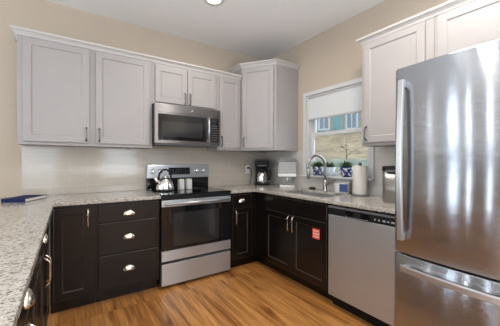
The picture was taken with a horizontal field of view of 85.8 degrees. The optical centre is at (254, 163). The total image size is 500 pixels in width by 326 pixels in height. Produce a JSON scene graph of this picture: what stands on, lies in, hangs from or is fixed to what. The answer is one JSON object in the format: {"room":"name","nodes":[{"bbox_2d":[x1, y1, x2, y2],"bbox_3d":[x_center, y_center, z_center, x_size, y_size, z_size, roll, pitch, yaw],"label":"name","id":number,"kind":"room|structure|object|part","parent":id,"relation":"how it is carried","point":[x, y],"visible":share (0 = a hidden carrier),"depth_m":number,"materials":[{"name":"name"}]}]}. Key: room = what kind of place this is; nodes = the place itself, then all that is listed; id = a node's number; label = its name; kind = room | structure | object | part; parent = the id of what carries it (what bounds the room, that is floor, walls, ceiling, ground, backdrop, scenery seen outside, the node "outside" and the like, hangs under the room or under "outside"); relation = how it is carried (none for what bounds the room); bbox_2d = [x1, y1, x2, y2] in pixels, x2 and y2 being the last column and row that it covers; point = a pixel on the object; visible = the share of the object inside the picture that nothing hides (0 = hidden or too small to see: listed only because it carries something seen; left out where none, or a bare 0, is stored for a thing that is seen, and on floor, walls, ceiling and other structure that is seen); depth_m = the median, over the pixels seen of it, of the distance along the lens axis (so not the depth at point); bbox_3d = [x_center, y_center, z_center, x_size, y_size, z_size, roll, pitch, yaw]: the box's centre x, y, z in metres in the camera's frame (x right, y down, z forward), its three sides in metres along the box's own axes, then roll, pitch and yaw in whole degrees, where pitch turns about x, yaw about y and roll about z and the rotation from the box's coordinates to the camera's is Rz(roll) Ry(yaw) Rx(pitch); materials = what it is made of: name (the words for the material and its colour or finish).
{"room":"kitchen","nodes":[
{"label":"kitchen","id":0,"kind":"room"},
{"bbox_2d":[0,0,261,288],"bbox_3d":[-2.408,-0.170,2.380,6.440,2.779,0.120,0,0,-35],"label":"wall","id":1,"kind":"structure","parent":0,"point":[39,15],"depth_m":2.64,"materials":[{"name":"beige paint"}]},
{"bbox_2d":[9,25,152,148],"bbox_3d":[-1.619,-0.644,2.630,1.118,0.959,0.360,0,0,-35],"label":"upper cabinet","id":2,"kind":"object","parent":1,"relation":"attached to","point":[71,92],"visible":1,"depth_m":2.47,"materials":[{"name":"white paint"}]},
{"bbox_3d":[-1.743,-0.626,2.380,0.476,0.873,0.020,0,0,-35],"label":"door","id":3,"kind":"part","parent":2,"relation":"part of","materials":[{"name":"white paint"}]},
{"bbox_3d":[-1.623,-1.097,2.633,1.118,0.052,0.344,0,0,-35],"label":"crown molding","id":4,"kind":"part","parent":2,"relation":"part of","materials":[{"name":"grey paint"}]},
{"bbox_3d":[-1.307,-0.626,2.683,0.486,0.873,0.020,0,0,-35],"label":"door","id":5,"kind":"part","parent":2,"relation":"part of","materials":[{"name":"white paint"}]},
{"bbox_2d":[22,146,265,194],"bbox_3d":[-0.992,0.068,3.288,2.822,0.469,0.008,0,0,-35],"label":"backsplash","id":6,"kind":"structure","parent":1,"relation":"attached to","point":[46,170],"depth_m":2.88,"materials":[{"name":"beige tile"}]},
{"bbox_2d":[152,56,218,109],"bbox_3d":[-0.846,-0.879,3.166,0.762,0.491,0.360,0,0,-35],"label":"upper cabinet","id":7,"kind":"object","parent":1,"relation":"attached to","point":[173,82],"visible":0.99,"depth_m":3.02,"materials":[{"name":"white paint"}]},
{"bbox_3d":[-0.915,-0.853,2.954,0.350,0.391,0.020,0,0,-35],"label":"door","id":8,"kind":"part","parent":7,"relation":"part of","materials":[{"name":"white paint"}]},
{"bbox_3d":[-0.763,-1.098,3.046,0.762,0.052,0.041,0,0,-35],"label":"crown molding","id":9,"kind":"part","parent":7,"relation":"part of","materials":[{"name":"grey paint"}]},
{"bbox_2d":[152,103,219,147],"bbox_3d":[-0.819,-0.414,3.128,0.759,0.430,0.438,0,0,-35],"label":"microwave","id":10,"kind":"object","parent":7,"relation":"attached to","point":[172,125],"visible":0.99,"depth_m":2.96,"materials":[{"name":"silver metal"}]},
{"bbox_3d":[-0.791,-0.375,2.961,0.614,0.325,0.036,0,0,-35],"label":"door","id":11,"kind":"part","parent":10,"relation":"part of","materials":[{"name":"silver metal"}]},
{"bbox_3d":[-0.783,-0.386,2.944,0.540,0.275,0.003,0,0,-35],"label":"door glass","id":12,"kind":"part","parent":10,"relation":"part of","materials":[{"name":"black glass"}]},
{"bbox_3d":[-0.532,-0.383,3.090,0.020,0.280,0.048,0,0,-35],"label":"handle","id":13,"kind":"part","parent":10,"relation":"part of","materials":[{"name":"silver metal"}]},
{"bbox_3d":[-0.479,-0.375,3.178,0.143,0.325,0.036,0,0,-35],"label":"control panel","id":14,"kind":"part","parent":10,"relation":"part of","materials":[{"name":"silver metal"}]},
{"bbox_3d":[-0.623,-0.853,3.157,0.350,0.391,0.020,0,0,-35],"label":"door","id":15,"kind":"part","parent":7,"relation":"part of","materials":[{"name":"white paint"}]},
{"bbox_2d":[207,70,242,150],"bbox_3d":[-0.393,-0.646,3.482,0.340,0.959,0.360,0,0,-35],"label":"upper cabinet","id":16,"kind":"object","parent":1,"relation":"attached to","point":[228,84],"visible":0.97,"depth_m":3.37,"materials":[{"name":"white paint"}]},
{"bbox_3d":[-0.318,-0.628,3.371,0.288,0.873,0.020,0,0,-35],"label":"door","id":17,"kind":"part","parent":16,"relation":"part of","materials":[{"name":"white paint"}]},
{"bbox_3d":[-0.310,-1.098,3.361,0.339,0.052,0.041,0,0,-35],"label":"crown molding","id":18,"kind":"part","parent":16,"relation":"part of","materials":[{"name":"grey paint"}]},
{"bbox_2d":[47,261,373,325],"bbox_3d":[-0.380,1.294,-0.534,6.440,0.100,7.240,0,0,-35],"label":"floor","id":19,"kind":"structure","parent":0,"point":[254,293],"depth_m":2.29,"materials":[{"name":"brown wood"}]},
{"bbox_2d":[16,265,35,325],"bbox_3d":[-0.997,0.792,0.720,0.654,0.881,0.828,0,0,-35],"label":"base cabinet","id":20,"kind":"object","parent":19,"relation":"on","point":[27,317],"visible":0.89,"depth_m":0.92,"materials":[{"name":"brown wood"}]},
{"bbox_3d":[-0.748,0.439,0.896,0.027,0.046,0.102,0,0,-35],"label":"handle","id":21,"kind":"part","parent":20,"relation":"part of","materials":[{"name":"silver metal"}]},
{"bbox_3d":[-0.883,0.818,1.049,0.020,0.578,0.391,0,0,-35],"label":"door","id":22,"kind":"part","parent":20,"relation":"part of","materials":[{"name":"brown wood"}]},
{"bbox_2d":[35,223,51,325],"bbox_3d":[-1.514,0.786,1.463,0.654,0.881,0.979,0,0,-35],"label":"base cabinet","id":23,"kind":"object","parent":19,"relation":"on","point":[44,261],"visible":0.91,"depth_m":1.55,"materials":[{"name":"brown wood"}]},
{"bbox_3d":[-1.125,0.815,1.397,0.020,0.578,0.400,0,0,-35],"label":"door","id":24,"kind":"part","parent":23,"relation":"part of","materials":[{"name":"brown wood"}]},
{"bbox_3d":[-1.282,0.439,1.622,0.020,0.147,0.952,0,0,-35],"label":"drawer","id":25,"kind":"part","parent":23,"relation":"part of","materials":[{"name":"brown wood"}]},
{"bbox_3d":[-1.400,0.812,1.792,0.020,0.578,0.542,0,0,-35],"label":"door","id":26,"kind":"part","parent":23,"relation":"part of","materials":[{"name":"brown wood"}]},
{"bbox_3d":[-1.222,0.433,1.578,0.027,0.046,0.102,0,0,-35],"label":"handle","id":27,"kind":"part","parent":23,"relation":"part of","materials":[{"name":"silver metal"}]},
{"bbox_3d":[-1.201,0.628,1.551,0.040,0.179,0.016,0,0,-35],"label":"handle","id":28,"kind":"part","parent":23,"relation":"part of","materials":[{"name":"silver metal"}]},
{"bbox_3d":[-1.241,0.627,1.609,0.040,0.179,0.016,0,0,-35],"label":"handle","id":29,"kind":"part","parent":23,"relation":"part of","materials":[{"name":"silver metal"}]},
{"bbox_2d":[0,190,160,325],"bbox_3d":[-1.284,0.329,1.491,1.868,0.030,2.610,0,0,-35],"label":"countertop","id":30,"kind":"structure","parent":23,"relation":"on","point":[23,225],"depth_m":1.20,"materials":[{"name":"stone"}]},
{"bbox_2d":[1,195,46,202],"bbox_3d":[-1.926,0.293,2.257,0.170,0.028,0.273,0,0,-8],"label":"book","id":31,"kind":"object","parent":30,"relation":"on","point":[24,198],"visible":1,"depth_m":2.18,"materials":[{"name":"blue paper"}]},
{"bbox_2d":[50,204,95,313],"bbox_3d":[-1.642,0.779,2.434,0.311,0.881,0.654,0,0,-35],"label":"base cabinet","id":32,"kind":"object","parent":19,"relation":"on","point":[72,228],"visible":0.97,"depth_m":2.20,"materials":[{"name":"brown wood"}]},
{"bbox_3d":[-1.387,0.458,2.235,0.016,0.179,0.040,0,0,-35],"label":"handle","id":33,"kind":"part","parent":32,"relation":"part of","materials":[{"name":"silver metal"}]},
{"bbox_2d":[95,199,158,301],"bbox_3d":[-1.299,0.779,2.678,0.527,0.881,0.647,0,0,-35],"label":"base cabinet","id":34,"kind":"object","parent":19,"relation":"on","point":[127,233],"visible":1,"depth_m":2.42,"materials":[{"name":"brown wood"}]},
{"bbox_3d":[-1.135,0.949,2.445,0.502,0.297,0.020,0,0,-35],"label":"drawer","id":35,"kind":"part","parent":34,"relation":"part of","materials":[{"name":"brown wood"}]},
{"bbox_3d":[-1.135,0.654,2.443,0.502,0.273,0.020,0,0,-35],"label":"drawer","id":36,"kind":"part","parent":34,"relation":"part of","materials":[{"name":"brown wood"}]},
{"bbox_3d":[-1.134,0.434,2.441,0.502,0.147,0.020,0,0,-35],"label":"drawer","id":37,"kind":"part","parent":34,"relation":"part of","materials":[{"name":"brown wood"}]},
{"bbox_3d":[-1.129,0.935,2.420,0.102,0.046,0.027,0,0,-35],"label":"handle","id":38,"kind":"part","parent":34,"relation":"part of","materials":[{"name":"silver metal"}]},
{"bbox_3d":[-1.128,0.650,2.418,0.102,0.046,0.027,0,0,-35],"label":"handle","id":39,"kind":"part","parent":34,"relation":"part of","materials":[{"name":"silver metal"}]},
{"bbox_3d":[-1.127,0.440,2.416,0.102,0.046,0.027,0,0,-35],"label":"handle","id":40,"kind":"part","parent":34,"relation":"part of","materials":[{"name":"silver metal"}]},
{"bbox_2d":[146,165,230,286],"bbox_3d":[-0.750,0.618,3.031,0.759,1.202,0.690,0,0,-35],"label":"stove","id":41,"kind":"object","parent":19,"relation":"on","point":[194,223],"visible":0.88,"depth_m":2.80,"materials":[{"name":"silver metal"}]},
{"bbox_2d":[154,169,173,190],"bbox_3d":[-0.981,0.177,2.936,0.187,0.240,0.187,0,0,-2],"label":"kettle","id":42,"kind":"object","parent":41,"relation":"on","point":[165,183],"visible":1,"depth_m":2.88,"materials":[{"name":"silver metal"}]},
{"bbox_3d":[-0.981,0.117,2.936,0.158,0.121,0.019,0,1,-45],"label":"handle","id":43,"kind":"part","parent":42,"relation":"part of","materials":[{"name":"black plastic"}]},
{"bbox_3d":[-0.924,0.093,3.279,0.759,0.158,0.074,0,0,-35],"label":"control panel","id":44,"kind":"part","parent":41,"relation":"part of","materials":[{"name":"silver metal"}]},
{"bbox_3d":[-0.910,0.091,3.242,0.260,0.083,0.003,0,0,-35],"label":"display panel","id":45,"kind":"part","parent":41,"relation":"part of","materials":[{"name":"black glass"}]},
{"bbox_2d":[178,179,183,189],"bbox_3d":[-0.848,0.237,3.084,0.061,0.119,0.061,0,0,41],"label":"canister","id":46,"kind":"object","parent":41,"relation":"on","point":[180,181],"visible":0.98,"depth_m":3.06,"materials":[{"name":"grey ceramic"}]},
{"bbox_2d":[185,179,191,188],"bbox_3d":[-0.772,0.237,3.129,0.061,0.119,0.061,0,0,41],"label":"canister","id":47,"kind":"object","parent":41,"relation":"on","point":[188,182],"visible":0.96,"depth_m":3.10,"materials":[{"name":"grey ceramic"}]},
{"bbox_2d":[147,186,230,195],"bbox_3d":[-0.745,0.305,3.022,0.759,0.017,0.580,0,0,-35],"label":"cooktop","id":48,"kind":"object","parent":41,"relation":"in","point":[196,190],"depth_m":2.88,"materials":[{"name":"black glass"}]},
{"bbox_3d":[-0.598,1.080,2.812,0.753,0.210,0.050,0,0,-35],"label":"storage drawer","id":49,"kind":"part","parent":41,"relation":"part of","materials":[{"name":"silver metal"}]},
{"bbox_3d":[-0.597,0.603,2.810,0.753,0.492,0.045,0,0,-35],"label":"oven door","id":50,"kind":"part","parent":41,"relation":"part of","materials":[{"name":"black glass"}]},
{"bbox_3d":[-0.568,0.390,2.768,0.699,0.024,0.054,0,0,-35],"label":"handle","id":51,"kind":"part","parent":41,"relation":"part of","materials":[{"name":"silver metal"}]},
{"bbox_2d":[228,192,255,267],"bbox_3d":[-0.292,0.777,3.372,0.373,0.881,0.654,0,0,-35],"label":"base cabinet","id":52,"kind":"object","parent":19,"relation":"on","point":[242,249],"visible":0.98,"depth_m":3.14,"materials":[{"name":"brown wood"}]},
{"bbox_3d":[-0.150,0.429,3.125,0.258,0.140,0.020,0,0,-35],"label":"drawer","id":53,"kind":"part","parent":52,"relation":"part of","materials":[{"name":"brown wood"}]},
{"bbox_3d":[-0.143,0.426,3.100,0.102,0.046,0.027,0,0,-35],"label":"handle","id":54,"kind":"part","parent":52,"relation":"part of","materials":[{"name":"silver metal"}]},
{"bbox_3d":[-0.151,0.806,3.127,0.258,0.580,0.020,0,0,-35],"label":"door","id":55,"kind":"part","parent":52,"relation":"part of","materials":[{"name":"brown wood"}]},
{"bbox_2d":[253,192,270,267],"bbox_3d":[0.146,0.777,3.595,0.598,0.881,0.788,0,0,-35],"label":"base cabinet","id":56,"kind":"object","parent":19,"relation":"on","point":[260,197],"visible":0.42,"depth_m":3.19,"materials":[{"name":"brown wood"}]},
{"bbox_2d":[265,191,334,300],"bbox_3d":[0.602,0.783,2.873,0.636,0.881,0.916,0,0,-35],"label":"base cabinet","id":57,"kind":"object","parent":19,"relation":"on","point":[291,250],"visible":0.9,"depth_m":2.64,"materials":[{"name":"brown wood"}]},
{"bbox_3d":[0.249,0.808,2.903,0.020,0.580,0.438,0,0,-35],"label":"door","id":58,"kind":"part","parent":57,"relation":"part of","materials":[{"name":"brown wood"}]},
{"bbox_3d":[0.379,0.433,2.715,0.020,0.140,0.889,0,0,-35],"label":"drawer","id":59,"kind":"part","parent":57,"relation":"part of","materials":[{"name":"brown wood"}]},
{"bbox_2d":[209,184,394,213],"bbox_3d":[0.445,0.326,2.836,0.977,0.030,2.376,0,0,-35],"label":"countertop","id":60,"kind":"structure","parent":57,"relation":"on","point":[372,202],"depth_m":2.56,"materials":[{"name":"stone"}]},
{"bbox_2d":[254,159,270,184],"bbox_3d":[0.111,0.118,3.835,0.225,0.368,0.230,0,0,-3],"label":"coffee maker","id":61,"kind":"object","parent":60,"relation":"on","point":[261,165],"visible":1,"depth_m":3.74,"materials":[{"name":"black plastic"}]},
{"bbox_2d":[278,158,296,186],"bbox_3d":[0.420,0.118,3.504,0.236,0.375,0.172,0,0,7],"label":"dispenser","id":62,"kind":"object","parent":60,"relation":"on","point":[281,175],"visible":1,"depth_m":3.45,"materials":[{"name":"white plastic"}]},
{"bbox_2d":[278,174,295,176],"bbox_3d":[0.420,0.150,3.508,0.230,0.040,0.160,0,0,7],"label":"tray","id":63,"kind":"object","parent":62,"relation":"on","point":[279,175],"depth_m":3.43,"materials":[{"name":"white plastic"}]},
{"bbox_2d":[290,192,333,196],"bbox_3d":[0.601,0.434,2.863,0.416,0.181,0.706,0,0,-35],"label":"sink","id":64,"kind":"object","parent":60,"relation":"in","point":[303,193],"visible":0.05,"depth_m":3.10,"materials":[{"name":"grey metal"}]},
{"bbox_2d":[306,154,331,190],"bbox_3d":[0.699,0.105,2.941,0.287,0.409,0.121,0,0,-27],"label":"faucet","id":65,"kind":"object","parent":60,"relation":"on","point":[325,183],"visible":0.99,"depth_m":2.98,"materials":[{"name":"silver metal"}]},
{"bbox_3d":[0.678,0.045,2.964,0.271,0.290,0.026,0,0,-27],"label":"spout","id":66,"kind":"part","parent":65,"relation":"part of","materials":[{"name":"silver metal"}]},
{"bbox_2d":[334,179,350,193],"bbox_3d":[0.918,0.238,2.826,0.166,0.144,0.166,0,0,25],"label":"tub","id":67,"kind":"object","parent":60,"relation":"on","point":[340,187],"visible":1,"depth_m":2.76,"materials":[{"name":"white plastic"}]},
{"bbox_3d":[0.903,0.250,2.744,0.082,0.077,0.003,0,0,25],"label":"blue panel","id":68,"kind":"part","parent":67,"relation":"part of","materials":[{"name":"blue plastic"}]},
{"bbox_2d":[350,162,369,196],"bbox_3d":[1.028,0.150,2.633,0.175,0.325,0.175,0,0,-35],"label":"paper towel","id":69,"kind":"object","parent":60,"relation":"on","point":[360,173],"visible":1,"depth_m":2.58,"materials":[{"name":"white paper"}]},
{"bbox_2d":[382,166,394,202],"bbox_3d":[1.160,0.167,2.214,0.181,0.294,0.174,0,0,-35],"label":"bin","id":70,"kind":"object","parent":60,"relation":"on","point":[388,171],"visible":0.52,"depth_m":2.18,"materials":[{"name":"silver metal"}]},
{"bbox_3d":[1.163,0.041,2.215,0.174,0.042,0.174,0,0,-35],"label":"lid","id":71,"kind":"part","parent":70,"relation":"part of","materials":[{"name":"black plastic"}]},
{"bbox_3d":[0.506,0.811,2.533,0.020,0.580,0.440,0,0,-35],"label":"door","id":72,"kind":"part","parent":57,"relation":"part of","materials":[{"name":"brown wood"}]},
{"bbox_2d":[312,228,319,239],"bbox_3d":[0.554,0.639,2.442,0.004,0.094,0.090,0,0,-35],"label":"magnet","id":73,"kind":"object","parent":57,"relation":"attached to","point":[315,232],"visible":1,"depth_m":2.44,"materials":[{"name":"red plastic"}]},
{"bbox_2d":[328,205,395,325],"bbox_3d":[1.041,0.795,2.240,0.619,0.867,0.596,0,0,-35],"label":"dishwasher","id":74,"kind":"object","parent":19,"relation":"on","point":[361,242],"visible":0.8,"depth_m":2.05,"materials":[{"name":"grey metal"}]},
{"bbox_3d":[0.789,0.406,2.086,0.004,0.044,0.210,0,0,-35],"label":"pocket handle","id":75,"kind":"part","parent":74,"relation":"part of","materials":[{"name":"black glass"}]},
{"bbox_3d":[0.822,0.407,2.085,0.050,0.057,0.596,0,0,-35],"label":"control panel","id":76,"kind":"part","parent":74,"relation":"part of","materials":[{"name":"black plastic"}]},
{"bbox_2d":[394,39,499,325],"bbox_3d":[1.382,0.340,1.487,0.936,1.789,0.835,0,0,-35],"label":"refrigerator","id":77,"kind":"object","parent":19,"relation":"on","point":[447,136],"visible":1,"depth_m":1.34,"materials":[{"name":"grey metal"}]},
{"bbox_3d":[0.833,-0.019,1.536,0.064,0.915,0.030,0,0,-35],"label":"handle","id":78,"kind":"part","parent":77,"relation":"part of","materials":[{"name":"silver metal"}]},
{"bbox_3d":[1.080,0.856,1.282,0.092,0.650,0.835,0,0,-35],"label":"freezer drawer","id":79,"kind":"part","parent":77,"relation":"part of","materials":[{"name":"silver metal"}]},
{"bbox_3d":[1.029,0.596,1.244,0.078,0.034,0.711,0,0,-35],"label":"handle","id":80,"kind":"part","parent":77,"relation":"part of","materials":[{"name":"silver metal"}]},
{"bbox_2d":[46,0,384,59],"bbox_3d":[-0.372,-1.585,-0.552,6.440,0.100,7.240,0,0,-35],"label":"ceiling","id":81,"kind":"structure","parent":0,"point":[261,29],"depth_m":2.88,"materials":[{"name":"white paint"}]},
{"bbox_2d":[204,0,223,5],"bbox_3d":[-0.391,-1.550,2.552,0.189,0.007,0.189,0,0,-35],"label":"recessed light","id":82,"kind":"object","parent":81,"relation":"in","point":[209,2],"visible":1,"depth_m":2.60,"materials":[{"name":"white plastic"}]},
{"bbox_2d":[271,0,449,195],"bbox_3d":[2.219,-0.150,1.260,0.120,2.779,7.000,0,0,-35],"label":"wall","id":83,"kind":"structure","parent":0,"point":[333,56],"depth_m":2.97,"materials":[{"name":"beige paint"}]},
{"bbox_2d":[227,58,300,151],"bbox_3d":[0.102,-0.722,3.600,0.680,1.113,0.729,0,0,-35],"label":"upper cabinet","id":84,"kind":"object","parent":83,"relation":"attached to","point":[269,88],"visible":0.98,"depth_m":3.40,"materials":[{"name":"white paint"}]},
{"bbox_3d":[0.034,-0.702,3.390,0.417,1.023,0.020,0,0,20],"label":"door","id":85,"kind":"part","parent":84,"relation":"part of","materials":[{"name":"white paint"}]},
{"bbox_3d":[0.076,-1.252,3.472,0.997,0.052,0.315,0,0,12],"label":"crown molding","id":86,"kind":"part","parent":84,"relation":"part of","materials":[{"name":"grey paint"}]},
{"bbox_2d":[266,147,394,195],"bbox_3d":[0.853,0.074,3.114,0.008,0.469,2.400,0,0,-35],"label":"backsplash","id":87,"kind":"structure","parent":83,"relation":"attached to","point":[383,156],"depth_m":3.40,"materials":[{"name":"beige tile"}]},
{"bbox_2d":[300,77,374,180],"bbox_3d":[0.925,-0.360,3.055,0.195,1.047,0.983,0,0,-35],"label":"window","id":88,"kind":"structure","parent":83,"relation":"in","point":[309,127],"depth_m":3.28,"materials":[{"name":"grey paint"}]},
{"bbox_2d":[309,161,323,175],"bbox_3d":[0.754,0.055,3.253,0.197,0.182,0.199,0,0,0],"label":"potted plant","id":89,"kind":"object","parent":88,"relation":"on","point":[317,167],"visible":0.94,"depth_m":3.21,"materials":[{"name":"green plant"}]},
{"bbox_3d":[0.758,0.092,3.255,0.128,0.108,0.127,0,0,0],"label":"pot","id":90,"kind":"part","parent":89,"relation":"part of","materials":[{"name":"blue ceramic"}]},
{"bbox_2d":[323,162,334,175],"bbox_3d":[0.856,0.063,3.117,0.171,0.168,0.177,0,0,20],"label":"potted plant","id":91,"kind":"object","parent":88,"relation":"on","point":[330,169],"visible":0.89,"depth_m":3.06,"materials":[{"name":"green plant"}]},
{"bbox_3d":[0.858,0.095,3.111,0.140,0.105,0.139,0,0,20],"label":"pot","id":92,"kind":"part","parent":91,"relation":"part of","materials":[{"name":"white ceramic"}]},
{"bbox_2d":[308,85,361,120],"bbox_3d":[0.923,-0.682,3.056,0.034,0.292,0.867,0,0,-35],"label":"roller shade","id":93,"kind":"object","parent":88,"relation":"attached to","point":[349,100],"visible":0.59,"depth_m":3.04,"materials":[{"name":"grey fabric"}]},
{"bbox_3d":[0.987,-0.577,3.101,0.028,0.477,0.831,0,0,-35],"label":"sash","id":94,"kind":"part","parent":88,"relation":"part of","materials":[{"name":"grey paint"}]},
{"bbox_3d":[0.924,0.156,3.059,0.195,0.015,0.983,0,0,-35],"label":"sill","id":95,"kind":"part","parent":88,"relation":"part of","materials":[{"name":"grey paint"}]},
{"bbox_3d":[0.961,-0.117,3.087,0.028,0.528,0.831,0,0,-35],"label":"sash","id":96,"kind":"part","parent":88,"relation":"part of","materials":[{"name":"grey paint"}]},
{"bbox_2d":[338,143,354,176],"bbox_3d":[0.983,-0.038,2.924,0.205,0.374,0.179,0,0,4],"label":"potted plant","id":97,"kind":"object","parent":88,"relation":"on","point":[346,168],"visible":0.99,"depth_m":2.88,"materials":[{"name":"green plant"}]},
{"bbox_3d":[0.992,0.093,2.918,0.135,0.112,0.136,0,0,-35],"label":"pot","id":98,"kind":"part","parent":97,"relation":"part of","materials":[{"name":"blue ceramic"}]},
{"bbox_2d":[356,8,434,146],"bbox_3d":[1.220,-0.633,2.274,0.360,0.959,0.620,0,0,-35],"label":"upper cabinet","id":99,"kind":"object","parent":83,"relation":"attached to","point":[409,41],"visible":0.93,"depth_m":2.23,"materials":[{"name":"white paint"}]},
{"bbox_3d":[1.114,-0.616,2.190,0.020,0.873,0.495,0,0,-35],"label":"door","id":100,"kind":"part","parent":99,"relation":"part of","materials":[{"name":"white paint"}]},
{"bbox_3d":[1.227,-1.087,2.275,0.344,0.052,0.620,0,0,-35],"label":"crown molding","id":101,"kind":"part","parent":99,"relation":"part of","materials":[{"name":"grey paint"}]},
{"bbox_2d":[432,0,499,57],"bbox_3d":[1.663,-0.861,1.634,0.360,0.493,0.930,0,0,-35],"label":"upper cabinet","id":102,"kind":"object","parent":83,"relation":"attached to","point":[459,24],"visible":0.71,"depth_m":1.79,"materials":[{"name":"white paint"}]},
{"bbox_3d":[1.546,-1.081,1.551,0.041,0.052,0.930,0,0,-35],"label":"crown molding","id":103,"kind":"part","parent":102,"relation":"part of","materials":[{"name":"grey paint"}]},
{"label":"outside","id":104,"kind":"structure","parent":0,"visible":0},
{"bbox_2d":[315,130,367,172],"bbox_3d":[12.811,-1.014,22.009,40.000,5.200,65.000,0,0,-35],"label":"hillside","id":105,"kind":"structure","parent":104,"point":[328,147],"depth_m":19.97,"materials":[{"name":"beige dry soil"}]},
{"bbox_2d":[317,112,361,131],"bbox_3d":[10.210,-5.738,32.147,14.800,5.600,7.500,0,0,18],"label":"house","id":106,"kind":"structure","parent":105,"relation":"on","point":[354,120],"depth_m":29.22,"materials":[{"name":"teal"}]},
{"bbox_3d":[7.422,-4.682,29.973,0.400,1.600,0.025,0,0,17],"label":"pane","id":107,"kind":"part","parent":106,"relation":"part of","materials":[{"name":"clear glass"}]},
{"bbox_3d":[7.899,-4.680,29.823,0.400,1.600,0.025,0,0,17],"label":"pane","id":108,"kind":"part","parent":106,"relation":"part of","materials":[{"name":"clear glass"}]},
{"bbox_3d":[9.428,-4.668,28.688,0.220,3.500,0.220,0,0,18],"label":"porch post","id":109,"kind":"part","parent":106,"relation":"part of","materials":[{"name":"brown"}]},
{"bbox_3d":[10.187,-4.668,29.101,0.400,1.600,0.025,0,0,17],"label":"pane","id":110,"kind":"part","parent":106,"relation":"part of","materials":[{"name":"clear glass"}]},
{"bbox_3d":[10.664,-4.666,28.951,0.400,1.600,0.025,0,0,18],"label":"pane","id":111,"kind":"part","parent":106,"relation":"part of","materials":[{"name":"clear glass"}]},
{"bbox_3d":[11.030,-4.660,28.183,0.220,3.500,0.220,0,0,18],"label":"porch post","id":112,"kind":"part","parent":106,"relation":"part of","materials":[{"name":"brown"}]}
]}

